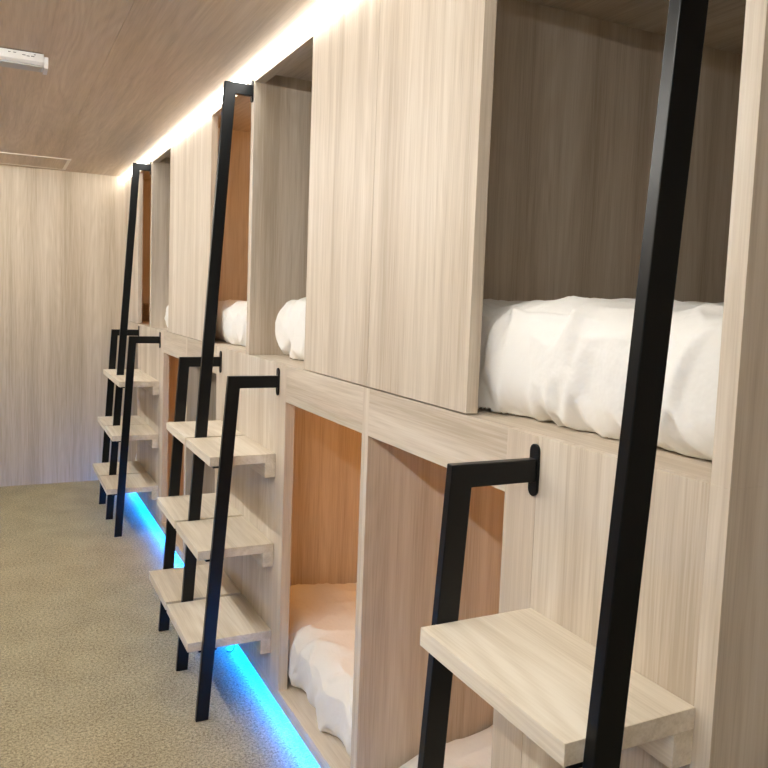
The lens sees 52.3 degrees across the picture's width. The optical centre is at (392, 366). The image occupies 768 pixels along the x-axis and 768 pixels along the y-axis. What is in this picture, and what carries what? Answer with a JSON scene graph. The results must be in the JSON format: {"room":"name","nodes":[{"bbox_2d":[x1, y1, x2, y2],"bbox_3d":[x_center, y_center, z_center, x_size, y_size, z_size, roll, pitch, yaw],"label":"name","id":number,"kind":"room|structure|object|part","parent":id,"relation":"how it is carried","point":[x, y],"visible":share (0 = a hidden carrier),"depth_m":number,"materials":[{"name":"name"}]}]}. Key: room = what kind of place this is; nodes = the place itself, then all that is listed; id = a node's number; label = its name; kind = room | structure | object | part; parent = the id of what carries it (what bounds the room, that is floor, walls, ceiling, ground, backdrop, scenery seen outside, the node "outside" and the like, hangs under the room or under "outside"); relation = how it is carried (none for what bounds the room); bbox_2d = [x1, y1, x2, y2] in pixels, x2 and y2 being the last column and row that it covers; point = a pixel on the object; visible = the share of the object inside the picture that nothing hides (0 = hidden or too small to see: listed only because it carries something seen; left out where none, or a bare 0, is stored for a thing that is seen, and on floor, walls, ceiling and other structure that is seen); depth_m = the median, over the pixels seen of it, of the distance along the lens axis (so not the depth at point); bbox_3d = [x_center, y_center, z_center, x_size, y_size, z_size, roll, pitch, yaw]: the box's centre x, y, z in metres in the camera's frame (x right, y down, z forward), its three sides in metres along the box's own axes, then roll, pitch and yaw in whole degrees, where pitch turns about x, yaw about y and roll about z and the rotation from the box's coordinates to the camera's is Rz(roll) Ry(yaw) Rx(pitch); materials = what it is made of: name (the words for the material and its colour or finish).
{"room":"dormitory","nodes":[
{"label":"dormitory","id":0,"kind":"room"},
{"bbox_2d":[0,165,124,486],"bbox_3d":[-1.902,-0.295,6.403,4.020,2.400,0.100,0,6,-27],"label":"wall","id":1,"kind":"structure","parent":0,"point":[62,233],"depth_m":6.00,"materials":[{"name":"brown wood"}]},
{"bbox_2d":[0,480,319,767],"bbox_3d":[-0.078,1.328,2.814,4.020,0.080,8.420,0,6,-27],"label":"floor","id":2,"kind":"structure","parent":0,"point":[89,678],"depth_m":3.20,"materials":[{"name":"beige carpet"}]},
{"bbox_2d":[93,161,160,536],"bbox_3d":[-1.762,-0.164,5.142,0.307,2.364,0.838,0,6,-27],"label":"ladder","id":3,"kind":"object","parent":2,"relation":"on","point":[124,476],"visible":0.99,"depth_m":5.09,"materials":[{"name":"black"}]},
{"bbox_3d":[-1.947,0.357,5.559,0.260,1.242,0.020,0,6,-27],"label":"rail","id":4,"kind":"part","parent":3,"relation":"part of","materials":[{"name":"black metal"}]},
{"bbox_3d":[-1.745,-0.153,5.152,0.262,2.342,0.021,0,6,-27],"label":"rail","id":5,"kind":"part","parent":3,"relation":"part of","materials":[{"name":"black metal"}]},
{"bbox_3d":[-1.582,0.432,4.839,0.260,1.242,0.020,0,6,-27],"label":"rail","id":6,"kind":"part","parent":3,"relation":"part of","materials":[{"name":"black metal"}]},
{"bbox_2d":[124,160,151,509],"bbox_3d":[-0.982,-0.238,6.156,2.001,2.398,1.173,0,6,-27],"label":"pod","id":7,"kind":"object","parent":2,"relation":"on","point":[141,266],"visible":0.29,"depth_m":5.67,"materials":[{"name":"brown wood"}]},
{"bbox_3d":[-1.952,-0.897,5.885,0.030,1.112,0.657,0,6,-27],"label":"panel","id":8,"kind":"part","parent":7,"relation":"part of","materials":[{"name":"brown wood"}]},
{"bbox_3d":[-1.810,0.290,5.622,0.034,1.186,0.100,0,6,-27],"label":"post","id":9,"kind":"part","parent":7,"relation":"part of","materials":[{"name":"brown wood"}]},
{"bbox_3d":[-1.708,0.312,5.403,0.019,1.187,0.385,0,6,-27],"label":"backing panel","id":10,"kind":"part","parent":7,"relation":"part of","materials":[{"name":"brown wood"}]},
{"bbox_3d":[-0.927,-1.428,6.058,1.940,0.007,1.133,0,6,-27],"label":"roof panel","id":11,"kind":"part","parent":7,"relation":"part of","materials":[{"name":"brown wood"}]},
{"bbox_3d":[-0.721,-0.231,5.640,2.000,2.303,0.020,0,6,-27],"label":"panel","id":12,"kind":"part","parent":7,"relation":"part of","materials":[{"name":"brown wood"}]},
{"bbox_2d":[148,130,189,561],"bbox_3d":[-0.464,-0.131,5.134,2.001,2.398,1.128,0,6,-27],"label":"pod","id":13,"kind":"object","parent":2,"relation":"on","point":[170,168],"visible":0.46,"depth_m":4.84,"materials":[{"name":"brown wood"}]},
{"bbox_3d":[-1.534,0.348,5.061,0.019,1.187,0.385,0,6,-27],"label":"backing panel","id":14,"kind":"part","parent":13,"relation":"part of","materials":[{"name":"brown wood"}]},
{"bbox_3d":[-1.419,0.371,4.848,0.034,1.186,0.100,0,6,-27],"label":"post","id":15,"kind":"part","parent":13,"relation":"part of","materials":[{"name":"brown wood"}]},
{"bbox_2d":[164,305,168,326],"bbox_3d":[-0.451,-0.318,5.121,1.887,0.209,1.076,0,6,-27],"label":"duvet","id":16,"kind":"object","parent":13,"relation":"on","point":[167,307],"visible":0.08,"depth_m":5.04,"materials":[{"name":"white fabric"}]},
{"bbox_3d":[-0.711,-0.229,5.622,2.000,2.303,0.020,0,6,-27],"label":"panel","id":17,"kind":"part","parent":13,"relation":"part of","materials":[{"name":"brown wood"}]},
{"bbox_3d":[-1.180,-0.737,4.361,0.030,1.112,0.509,0,6,-27],"label":"panel","id":18,"kind":"part","parent":13,"relation":"part of","materials":[{"name":"brown wood"}]},
{"bbox_3d":[-0.213,-0.126,4.638,2.000,2.303,0.020,0,6,-27],"label":"panel","id":19,"kind":"part","parent":13,"relation":"part of","materials":[{"name":"brown wood"}]},
{"bbox_2d":[183,79,252,648],"bbox_3d":[0.045,-0.025,4.130,2.001,2.398,1.134,0,6,-27],"label":"pod","id":20,"kind":"object","parent":2,"relation":"on","point":[204,136],"visible":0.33,"depth_m":3.98,"materials":[{"name":"brown wood"}]},
{"bbox_3d":[-0.958,-0.691,3.924,0.030,1.112,0.471,0,6,-27],"label":"panel","id":21,"kind":"part","parent":20,"relation":"part of","materials":[{"name":"brown wood"}]},
{"bbox_3d":[-0.792,0.501,3.613,0.034,1.186,0.100,0,6,-27],"label":"post","id":22,"kind":"part","parent":20,"relation":"part of","materials":[{"name":"brown wood"}]},
{"bbox_2d":[215,299,246,346],"bbox_3d":[0.061,-0.217,4.118,1.880,0.219,1.082,0,6,-27],"label":"duvet","id":23,"kind":"object","parent":20,"relation":"on","point":[231,324],"visible":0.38,"depth_m":3.67,"materials":[{"name":"white fabric"}]},
{"bbox_3d":[0.099,-1.215,4.032,1.940,0.007,1.094,0,6,-27],"label":"roof panel","id":24,"kind":"part","parent":20,"relation":"part of","materials":[{"name":"brown wood"}]},
{"bbox_3d":[-0.690,0.524,3.394,0.019,1.187,0.385,0,6,-27],"label":"backing panel","id":25,"kind":"part","parent":20,"relation":"part of","materials":[{"name":"brown wood"}]},
{"bbox_3d":[0.297,-0.020,3.631,2.000,2.303,0.020,0,6,-27],"label":"panel","id":26,"kind":"part","parent":20,"relation":"part of","materials":[{"name":"brown wood"}]},
{"bbox_2d":[241,0,380,767],"bbox_3d":[0.558,0.082,3.116,2.001,2.398,1.149,0,6,-27],"label":"pod","id":27,"kind":"object","parent":2,"relation":"on","point":[315,105],"visible":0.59,"depth_m":2.83,"materials":[{"name":"brown wood"}]},
{"bbox_2d":[149,80,279,721],"bbox_3d":[-0.732,0.050,3.109,0.307,2.364,0.838,0,6,-27],"label":"ladder","id":28,"kind":"object","parent":27,"relation":"on","point":[207,611],"visible":1,"depth_m":3.05,"materials":[{"name":"black metal"}]},
{"bbox_3d":[-0.917,0.573,3.527,0.258,1.238,0.020,0,6,-27],"label":"rail","id":29,"kind":"part","parent":28,"relation":"part of","materials":[{"name":"black metal"}]},
{"bbox_3d":[-0.715,0.061,3.119,0.262,2.342,0.021,0,6,-27],"label":"rail","id":30,"kind":"part","parent":28,"relation":"part of","materials":[{"name":"black metal"}]},
{"bbox_3d":[-0.778,-0.022,3.535,0.005,0.100,0.027,0,6,-27],"label":"wall plate","id":31,"kind":"part","parent":28,"relation":"part of","materials":[{"name":"black metal"}]},
{"bbox_3d":[-0.559,0.649,2.803,0.275,1.238,0.020,0,6,-27],"label":"rail","id":32,"kind":"part","parent":28,"relation":"part of","materials":[{"name":"black metal"}]},
{"bbox_3d":[-0.554,-1.084,3.080,0.005,0.088,0.027,0,6,-27],"label":"wall plate","id":33,"kind":"part","parent":28,"relation":"part of","materials":[{"name":"black"}]},
{"bbox_3d":[-0.413,0.054,2.814,0.005,0.100,0.027,0,6,-27],"label":"wall plate","id":34,"kind":"part","parent":28,"relation":"part of","materials":[{"name":"black metal"}]},
{"bbox_3d":[-0.516,0.560,3.052,0.019,1.187,0.385,0,6,-27],"label":"backing panel","id":35,"kind":"part","parent":27,"relation":"part of","materials":[{"name":"brown wood"}]},
{"bbox_3d":[-0.401,0.582,2.839,0.034,1.186,0.100,0,6,-27],"label":"post","id":36,"kind":"part","parent":27,"relation":"part of","materials":[{"name":"brown wood"}]},
{"bbox_2d":[275,297,305,359],"bbox_3d":[0.580,-0.128,3.105,1.870,0.255,1.097,0,6,-27],"label":"duvet","id":37,"kind":"object","parent":27,"relation":"on","point":[290,320],"visible":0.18,"depth_m":2.95,"materials":[{"name":"white fabric"}]},
{"bbox_3d":[0.613,-1.108,3.018,1.940,0.007,1.109,0,6,-27],"label":"roof panel","id":38,"kind":"part","parent":27,"relation":"part of","materials":[{"name":"brown wood"}]},
{"bbox_3d":[0.306,-0.018,3.613,2.000,2.303,0.020,0,6,-27],"label":"panel","id":39,"kind":"part","parent":27,"relation":"part of","materials":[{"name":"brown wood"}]},
{"bbox_2d":[288,583,356,757],"bbox_3d":[0.516,1.053,3.196,1.914,0.255,1.097,0,6,-27],"label":"duvet","id":40,"kind":"object","parent":27,"relation":"on","point":[321,640],"visible":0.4,"depth_m":2.75,"materials":[{"name":"white fabric"}]},
{"bbox_3d":[-0.149,-0.523,2.325,0.030,1.112,0.492,0,6,-27],"label":"panel","id":41,"kind":"part","parent":27,"relation":"part of","materials":[{"name":"brown wood"}]},
{"bbox_3d":[0.814,0.088,2.611,2.000,2.303,0.020,0,6,-27],"label":"panel","id":42,"kind":"part","parent":27,"relation":"part of","materials":[{"name":"brown wood"}]},
{"bbox_2d":[353,0,767,767],"bbox_3d":[1.086,0.192,2.074,2.001,2.398,1.198,0,6,-27],"label":"pod","id":43,"kind":"object","parent":2,"relation":"on","point":[515,138],"visible":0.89,"depth_m":1.92,"materials":[{"name":"brown wood"}]},
{"bbox_3d":[0.078,-0.476,1.879,0.030,1.112,0.510,0,6,-27],"label":"panel","id":44,"kind":"part","parent":43,"relation":"part of","materials":[{"name":"brown wood"}]},
{"bbox_2d":[399,725,492,767],"bbox_3d":[1.041,1.178,2.162,1.910,0.224,1.132,0,6,-27],"label":"duvet","id":45,"kind":"object","parent":43,"relation":"on","point":[475,750],"visible":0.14,"depth_m":2.22,"materials":[{"name":"white fabric"}]},
{"bbox_3d":[0.244,0.716,1.567,0.034,1.186,0.100,0,6,-27],"label":"post","id":46,"kind":"part","parent":43,"relation":"part of","materials":[{"name":"brown wood"}]},
{"bbox_2d":[478,296,723,460],"bbox_3d":[1.094,-0.027,2.062,1.895,0.271,1.132,0,6,-27],"label":"duvet","id":47,"kind":"object","parent":43,"relation":"on","point":[563,361],"visible":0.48,"depth_m":1.46,"materials":[{"name":"white fabric"}]},
{"bbox_3d":[0.349,0.739,1.344,0.019,1.187,0.395,0,6,-27],"label":"backing panel","id":48,"kind":"part","parent":43,"relation":"part of","materials":[{"name":"brown wood"}]},
{"bbox_3d":[1.138,-0.999,1.982,1.940,0.007,1.144,0,6,-27],"label":"roof panel","id":49,"kind":"part","parent":43,"relation":"part of","materials":[{"name":"brown wood"}]},
{"bbox_3d":[1.350,0.199,1.553,2.000,2.303,0.034,0,6,-27],"label":"panel","id":50,"kind":"part","parent":43,"relation":"part of","materials":[{"name":"brown wood"}]},
{"bbox_2d":[417,0,708,767],"bbox_3d":[0.224,0.248,1.223,0.307,2.364,0.444,0,6,-27],"label":"ladder","id":51,"kind":"object","parent":2,"relation":"on","point":[583,704],"visible":1,"depth_m":1.04,"materials":[{"name":"black metal"}]},
{"bbox_3d":[0.126,0.790,1.465,0.262,1.238,0.020,0,6,-27],"label":"rail","id":52,"kind":"part","parent":51,"relation":"part of","materials":[{"name":"black metal"}]},
{"bbox_3d":[0.266,0.194,1.473,0.005,0.100,0.027,0,6,-27],"label":"wall plate","id":53,"kind":"part","parent":51,"relation":"part of","materials":[{"name":"black metal"}]},
{"bbox_3d":[0.332,0.279,1.047,0.266,2.342,0.021,0,6,-27],"label":"rail","id":54,"kind":"part","parent":51,"relation":"part of","materials":[{"name":"black metal"}]},
{"bbox_2d":[0,0,325,176],"bbox_3d":[0.016,-1.141,2.602,4.020,0.080,8.420,0,6,-27],"label":"ceiling","id":55,"kind":"structure","parent":0,"point":[122,76],"depth_m":3.07,"materials":[{"name":"brown wood"}]},
{"bbox_2d":[0,47,47,74],"bbox_3d":[-1.606,-1.158,2.867,0.625,0.053,0.113,0,6,-27],"label":"batten","id":56,"kind":"object","parent":55,"relation":"attached to","point":[10,58],"visible":1,"depth_m":2.94,"materials":[{"name":"white plastic"}]},
{"bbox_2d":[0,59,41,71],"bbox_3d":[-1.616,-1.141,2.866,0.605,0.009,0.078,0,6,-27],"label":"diffuser","id":57,"kind":"object","parent":56,"relation":"attached to","point":[35,65],"depth_m":2.95,"materials":[{"name":"grey plastic"}]},
{"bbox_2d":[0,152,70,169],"bbox_3d":[-2.596,-1.443,5.466,0.608,0.006,0.525,0,6,-27],"label":"access hatch","id":58,"kind":"object","parent":55,"relation":"attached to","point":[5,157],"visible":1,"depth_m":5.48,"materials":[{"name":"beige wood"}]},
{"bbox_2d":[121,0,350,180],"bbox_3d":[-0.806,-1.198,3.549,0.030,0.030,5.780,0,6,-27],"label":"led strip","id":59,"kind":"object","parent":55,"relation":"attached to","point":[328,8],"visible":1,"depth_m":2.88,"materials":[{"name":"white plastic"}]}
]}

